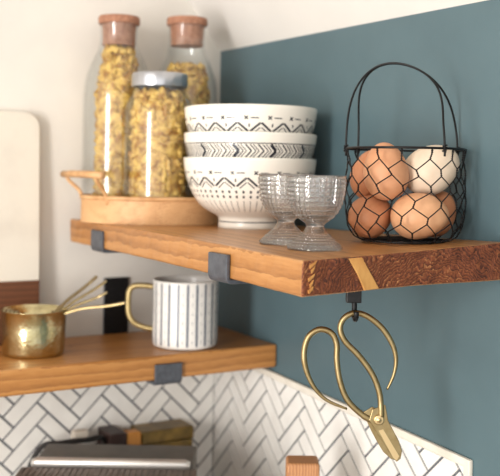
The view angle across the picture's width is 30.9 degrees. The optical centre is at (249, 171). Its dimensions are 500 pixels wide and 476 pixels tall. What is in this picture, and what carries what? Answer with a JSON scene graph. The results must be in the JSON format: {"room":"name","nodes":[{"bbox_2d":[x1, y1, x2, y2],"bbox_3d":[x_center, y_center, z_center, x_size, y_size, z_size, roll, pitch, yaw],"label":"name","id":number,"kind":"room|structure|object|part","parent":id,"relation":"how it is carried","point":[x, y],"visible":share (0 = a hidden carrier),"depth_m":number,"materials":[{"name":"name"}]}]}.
{"room":"kitchen","nodes":[
{"label":"kitchen","id":0,"kind":"room"},
{"bbox_2d":[0,0,220,475],"bbox_3d":[-1.160,0.253,0.863,2.680,2.600,0.084,1,0,-31],"label":"wall","id":1,"kind":"structure","parent":0,"point":[48,48],"depth_m":1.35,"materials":[{"name":"white paint"}]},
{"bbox_3d":[-0.446,0.480,1.240,0.900,0.410,0.004,1,0,-30],"label":"tile panel","id":2,"kind":"part","parent":1,"relation":"part of","materials":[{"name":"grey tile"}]},
{"bbox_2d":[0,326,275,396],"bbox_3d":[-0.395,0.258,1.158,0.899,0.033,0.182,1,0,-31],"label":"wall shelf","id":3,"kind":"object","parent":1,"relation":"attached to","point":[129,357],"visible":0.76,"depth_m":1.21,"materials":[{"name":"brown wood"}]},
{"bbox_2d":[0,111,39,344],"bbox_3d":[-0.411,0.077,1.241,0.246,0.328,0.029,1,0,-31],"label":"serving board","id":4,"kind":"object","parent":3,"relation":"on","point":[19,131],"visible":0.83,"depth_m":1.28,"materials":[{"name":"white stone"}]},
{"bbox_2d":[0,301,125,358],"bbox_3d":[-0.249,0.207,1.214,0.168,0.073,0.087,1,0,0],"label":"measuring cup","id":5,"kind":"object","parent":3,"relation":"on","point":[23,336],"visible":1,"depth_m":1.18,"materials":[{"name":"gold metal"}]},
{"bbox_2d":[5,291,106,312],"bbox_3d":[-0.260,0.200,1.214,0.135,0.079,0.076,1,0,0],"label":"measuring cup","id":6,"kind":"object","parent":5,"relation":"in","point":[104,293],"visible":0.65,"depth_m":1.22,"materials":[{"name":"gold metal"}]},
{"bbox_2d":[5,306,62,312],"bbox_3d":[-0.290,0.212,1.214,0.076,0.054,0.076,1,0,0],"label":"cup","id":7,"kind":"object","parent":6,"relation":"on","point":[7,310],"depth_m":1.24,"materials":[{"name":"gold metal"}]},
{"bbox_2d":[9,280,106,312],"bbox_3d":[-0.259,0.191,1.214,0.127,0.089,0.065,1,0,0],"label":"measuring cup","id":8,"kind":"object","parent":6,"relation":"in","point":[105,281],"visible":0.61,"depth_m":1.23,"materials":[{"name":"gold metal"}]},
{"bbox_2d":[9,307,58,312],"bbox_3d":[-0.290,0.211,1.214,0.065,0.049,0.065,1,0,0],"label":"cup","id":9,"kind":"object","parent":8,"relation":"on","point":[11,311],"depth_m":1.24,"materials":[{"name":"gold metal"}]},
{"bbox_2d":[13,275,97,313],"bbox_3d":[-0.268,0.187,1.232,0.111,0.089,0.054,1,0,-40],"label":"measuring cup","id":10,"kind":"object","parent":8,"relation":"in","point":[23,311],"visible":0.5,"depth_m":1.24,"materials":[{"name":"gold metal"}]},
{"bbox_2d":[13,309,54,313],"bbox_3d":[-0.290,0.209,1.214,0.054,0.044,0.054,1,0,0],"label":"cup","id":11,"kind":"object","parent":10,"relation":"on","point":[24,311],"depth_m":1.24,"materials":[{"name":"gold metal"}]},
{"bbox_3d":[-0.239,0.168,1.237,0.059,0.052,0.011,1,0,-25],"label":"handle","id":12,"kind":"part","parent":10,"relation":"part of","materials":[{"name":"gold metal"}]},
{"bbox_3d":[-0.227,0.170,1.228,0.064,0.047,0.011,1,0,-13],"label":"handle","id":13,"kind":"part","parent":8,"relation":"part of","materials":[{"name":"gold metal"}]},
{"bbox_3d":[-0.223,0.176,1.220,0.059,0.032,0.011,1,0,-6],"label":"handle","id":14,"kind":"part","parent":6,"relation":"part of","materials":[{"name":"gold metal"}]},
{"bbox_3d":[-0.206,0.181,1.205,0.082,0.020,0.011,1,0,6],"label":"handle","id":15,"kind":"part","parent":5,"relation":"part of","materials":[{"name":"gold metal"}]},
{"bbox_2d":[125,275,218,350],"bbox_3d":[-0.104,0.199,1.297,0.120,0.094,0.094,1,0,32],"label":"mug","id":16,"kind":"object","parent":3,"relation":"on","point":[185,307],"visible":0.98,"depth_m":1.25,"materials":[{"name":"white ceramic"}]},
{"bbox_3d":[-0.157,0.192,1.290,0.042,0.070,0.008,1,0,0],"label":"handle","id":17,"kind":"part","parent":16,"relation":"part of","materials":[{"name":"gold metal"}]},
{"bbox_2d":[103,277,181,384],"bbox_3d":[-0.157,0.223,1.298,0.040,0.124,0.193,1,0,-31],"label":"shelf bracket","id":18,"kind":"object","parent":1,"relation":"attached to","point":[115,320],"visible":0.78,"depth_m":1.37,"materials":[{"name":"grey metal"}]},
{"bbox_3d":[-0.552,0.704,0.823,1.500,0.040,0.620,1,0,-30],"label":"countertop","id":19,"kind":"structure","parent":1,"relation":"attached to","visible":0},
{"bbox_2d":[27,428,106,466],"bbox_3d":[-0.269,0.529,1.308,0.126,0.308,0.029,1,0,-27],"label":"power cable","id":20,"kind":"object","parent":19,"relation":"on","point":[78,436],"visible":0.74,"depth_m":1.31,"materials":[{"name":"black plastic"}]},
{"bbox_2d":[15,443,196,475],"bbox_3d":[-0.185,0.531,1.145,0.228,0.318,0.242,1,0,0],"label":"toaster","id":21,"kind":"object","parent":19,"relation":"on","point":[55,459],"visible":1,"depth_m":1.18,"materials":[{"name":"grey metal"}]},
{"bbox_3d":[-0.183,0.390,1.100,0.228,0.012,0.152,1,0,0],"label":"ribbed lid","id":22,"kind":"part","parent":21,"relation":"part of","materials":[{"name":"metal"}]},
{"bbox_2d":[98,425,126,444],"bbox_3d":[-0.207,0.536,1.347,0.026,0.306,0.051,1,0,-31],"label":"storage box","id":23,"kind":"object","parent":19,"relation":"on","point":[114,435],"visible":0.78,"depth_m":1.33,"materials":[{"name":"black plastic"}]},
{"bbox_2d":[124,429,140,444],"bbox_3d":[-0.178,0.537,1.349,0.022,0.305,0.018,1,0,-31],"label":"wooden paddle","id":24,"kind":"object","parent":19,"relation":"on","point":[133,435],"visible":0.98,"depth_m":1.34,"materials":[{"name":"orange wood"}]},
{"bbox_2d":[130,419,193,445],"bbox_3d":[-0.138,0.540,1.391,0.088,0.302,0.048,1,0,-31],"label":"tin","id":25,"kind":"object","parent":19,"relation":"on","point":[175,432],"visible":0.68,"depth_m":1.38,"materials":[{"name":"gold metal"}]},
{"bbox_2d":[285,455,319,475],"bbox_3d":[0.058,0.514,1.054,0.090,0.360,0.090,1,0,0],"label":"wooden block","id":26,"kind":"object","parent":19,"relation":"on","point":[296,465],"visible":1,"depth_m":1.04,"materials":[{"name":"brown wood"}]},
{"bbox_2d":[189,0,485,50],"bbox_3d":[-0.180,-0.492,-0.119,2.011,0.660,2.600,1,0,-31],"label":"ceiling","id":27,"kind":"structure","parent":0,"point":[232,24],"depth_m":1.26,"materials":[{"name":"paint"}]},
{"bbox_2d":[212,0,499,475],"bbox_3d":[0.628,0.700,0.369,0.086,1.768,2.600,1,0,-31],"label":"wall","id":28,"kind":"structure","parent":0,"point":[442,401],"depth_m":1.10,"materials":[{"name":"teal paint"}]},
{"bbox_2d":[91,229,120,252],"bbox_3d":[-0.094,0.055,1.285,0.261,0.110,0.040,1,0,-31],"label":"bracket","id":29,"kind":"object","parent":28,"relation":"attached to","point":[97,236],"visible":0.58,"depth_m":1.21,"materials":[{"name":"grey metal"}]},
{"bbox_2d":[70,219,499,296],"bbox_3d":[0.000,0.089,1.124,0.251,0.043,0.610,1,0,-31],"label":"wall shelf","id":30,"kind":"object","parent":28,"relation":"attached to","point":[361,265],"visible":0.79,"depth_m":0.89,"materials":[{"name":"brown wood"}]},
{"bbox_2d":[60,170,217,224],"bbox_3d":[-0.132,0.035,1.300,0.246,0.071,0.204,1,0,-31],"label":"serving tray","id":31,"kind":"object","parent":30,"relation":"on","point":[105,209],"visible":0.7,"depth_m":1.21,"materials":[{"name":"brown wood"}]},
{"bbox_3d":[-0.249,0.023,1.290,0.030,0.041,0.006,1,0,-3],"label":"handle post","id":32,"kind":"part","parent":31,"relation":"part of","materials":[{"name":"brown wood"}]},
{"bbox_3d":[-0.232,0.003,1.241,0.013,0.011,0.153,1,0,-30],"label":"handle","id":33,"kind":"part","parent":31,"relation":"part of","materials":[{"name":"brown wood"}]},
{"bbox_3d":[-0.197,0.024,1.202,0.006,0.041,0.030,1,0,32],"label":"handle post","id":34,"kind":"part","parent":31,"relation":"part of","materials":[{"name":"brown wood"}]},
{"bbox_2d":[81,14,147,193],"bbox_3d":[-0.193,-0.080,1.322,0.101,0.291,0.101,1,0,-31],"label":"glass bottle","id":35,"kind":"object","parent":31,"relation":"in","point":[118,29],"visible":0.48,"depth_m":1.30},
{"bbox_2d":[92,44,138,196],"bbox_3d":[-0.193,-0.063,1.322,0.070,0.246,0.071,1,0,-31],"label":"pasta","id":36,"kind":"object","parent":35,"relation":"in","point":[114,91],"visible":0.77,"depth_m":1.29,"materials":[{"name":"yellow food"}]},
{"bbox_2d":[123,71,187,170],"bbox_3d":[-0.126,-0.035,1.250,0.095,0.202,0.095,1,0,-31],"label":"glass jar","id":37,"kind":"object","parent":31,"relation":"in","point":[155,79],"visible":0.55,"depth_m":1.22,"materials":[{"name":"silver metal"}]},
{"bbox_2d":[128,86,187,196],"bbox_3d":[-0.127,-0.028,1.251,0.084,0.179,0.083,1,0,-37],"label":"pasta","id":38,"kind":"object","parent":37,"relation":"in","point":[157,153],"visible":0.89,"depth_m":1.22,"materials":[{"name":"yellow food"}]},
{"bbox_3d":[-0.125,-0.126,1.250,0.078,0.019,0.078,1,0,-30],"label":"screw lid","id":39,"kind":"part","parent":37,"relation":"part of","materials":[{"name":"silver metal"}]},
{"bbox_2d":[162,15,216,95],"bbox_3d":[-0.096,-0.081,1.348,0.095,0.295,0.095,1,0,-31],"label":"glass bottle","id":40,"kind":"object","parent":31,"relation":"in","point":[186,31],"visible":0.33,"depth_m":1.33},
{"bbox_2d":[166,61,210,196],"bbox_3d":[-0.097,-0.051,1.348,0.079,0.225,0.079,1,0,-11],"label":"pasta","id":41,"kind":"object","parent":40,"relation":"in","point":[197,92],"visible":0.17,"depth_m":1.32,"materials":[{"name":"yellow food"}]},
{"bbox_2d":[184,157,315,229],"bbox_3d":[-0.001,0.028,1.190,0.174,0.091,0.174,1,0,-38],"label":"bowl","id":42,"kind":"object","parent":30,"relation":"on","point":[226,187],"visible":0.72,"depth_m":1.12,"materials":[{"name":"white ceramic"}]},
{"bbox_2d":[184,131,316,158],"bbox_3d":[0.000,-0.004,1.190,0.174,0.091,0.174,1,0,25],"label":"bowl","id":43,"kind":"object","parent":42,"relation":"on","point":[261,144],"visible":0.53,"depth_m":1.11,"materials":[{"name":"white ceramic"}]},
{"bbox_2d":[184,104,316,133],"bbox_3d":[0.000,-0.038,1.190,0.174,0.091,0.174,1,0,41],"label":"bowl","id":44,"kind":"object","parent":43,"relation":"on","point":[203,117],"visible":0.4,"depth_m":1.11,"materials":[{"name":"white ceramic"}]},
{"bbox_2d":[258,173,314,244],"bbox_3d":[0.038,0.038,0.946,0.060,0.072,0.060,1,0,5],"label":"glass","id":45,"kind":"object","parent":30,"relation":"on","point":[272,187],"visible":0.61,"depth_m":0.93,"materials":[{"name":"clear glass"}]},
{"bbox_2d":[285,175,346,251],"bbox_3d":[0.064,0.039,0.889,0.060,0.072,0.060,1,0,12],"label":"glass","id":46,"kind":"object","parent":30,"relation":"on","point":[315,200],"visible":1,"depth_m":0.87,"materials":[{"name":"clear glass"}]},
{"bbox_2d":[345,291,361,321],"bbox_3d":[0.104,0.129,0.899,0.018,0.040,0.022,1,0,0],"label":"hook","id":47,"kind":"object","parent":30,"relation":"attached to","point":[354,298],"visible":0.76,"depth_m":0.90,"materials":[{"name":"black metal"}]},
{"bbox_2d":[301,310,401,461],"bbox_3d":[0.101,0.212,0.900,0.102,0.150,0.010,1,0,2],"label":"scissors","id":48,"kind":"object","parent":47,"relation":"hanging from","point":[376,418],"visible":1,"depth_m":0.90,"materials":[{"name":"gold metal"}]},
{"bbox_3d":[0.087,0.202,0.901,0.074,0.096,0.006,1,0,0],"label":"looped handle","id":49,"kind":"part","parent":48,"relation":"part of","materials":[{"name":"gold metal"}]},
{"bbox_3d":[0.116,0.190,0.899,0.061,0.105,0.007,1,0,0],"label":"looped handle","id":50,"kind":"part","parent":48,"relation":"part of","materials":[{"name":"gold metal"}]},
{"bbox_3d":[0.131,0.260,0.901,0.037,0.053,0.002,1,0,0],"label":"blade","id":51,"kind":"part","parent":48,"relation":"part of","materials":[{"name":"gold metal"}]},
{"bbox_3d":[0.135,0.259,0.899,0.033,0.056,0.002,1,0,0],"label":"blade","id":52,"kind":"part","parent":48,"relation":"part of","materials":[{"name":"gold metal"}]},
{"bbox_3d":[0.104,0.119,0.900,0.018,0.021,0.014,1,0,0],"label":"plate","id":53,"kind":"part","parent":47,"relation":"part of","materials":[{"name":"black metal"}]},
{"bbox_3d":[0.105,0.131,0.899,0.005,0.036,0.022,1,0,0],"label":"arm","id":54,"kind":"part","parent":47,"relation":"part of","materials":[{"name":"black metal"}]},
{"bbox_2d":[343,62,466,243],"bbox_3d":[0.167,-0.022,0.967,0.129,0.191,0.131,1,0,-31],"label":"basket","id":55,"kind":"object","parent":30,"relation":"on","point":[380,239],"visible":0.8,"depth_m":0.94,"materials":[{"name":"black metal"}]},
{"bbox_2d":[350,150,371,197],"bbox_3d":[0.132,0.003,0.988,0.046,0.056,0.045,1,0,-6],"label":"egg","id":56,"kind":"object","parent":55,"relation":"in","point":[357,169],"visible":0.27,"depth_m":0.97,"materials":[{"name":"brown food"}]},
{"bbox_2d":[348,195,390,238],"bbox_3d":[0.128,0.048,0.964,0.048,0.046,0.045,1,0,-6],"label":"egg","id":57,"kind":"object","parent":55,"relation":"in","point":[366,218],"visible":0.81,"depth_m":0.95,"materials":[{"name":"brown food"}]},
{"bbox_2d":[363,142,408,200],"bbox_3d":[0.142,-0.001,0.946,0.047,0.061,0.047,1,0,-4],"label":"egg","id":58,"kind":"object","parent":55,"relation":"in","point":[390,187],"visible":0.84,"depth_m":0.93,"materials":[{"name":"brown food"}]},
{"bbox_2d":[390,193,448,238],"bbox_3d":[0.176,0.046,0.940,0.060,0.048,0.049,1,0,-1],"label":"egg","id":59,"kind":"object","parent":55,"relation":"in","point":[428,205],"visible":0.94,"depth_m":0.92,"materials":[{"name":"brown food"}]},
{"bbox_2d":[406,145,459,194],"bbox_3d":[0.192,-0.002,0.963,0.059,0.054,0.052,1,0,-3],"label":"egg","id":60,"kind":"object","parent":55,"relation":"in","point":[429,172],"visible":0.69,"depth_m":0.94,"materials":[{"name":"white food"}]},
{"bbox_2d":[430,191,455,236],"bbox_3d":[0.200,0.045,0.982,0.045,0.050,0.045,1,0,-45],"label":"egg","id":61,"kind":"object","parent":55,"relation":"in","point":[449,201],"visible":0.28,"depth_m":0.97,"materials":[{"name":"brown food"}]},
{"bbox_3d":[0.085,0.492,1.221,0.004,0.405,0.576,1,0,-30],"label":"panel","id":62,"kind":"part","parent":28,"relation":"part of","materials":[{"name":"white tile"}]}
]}

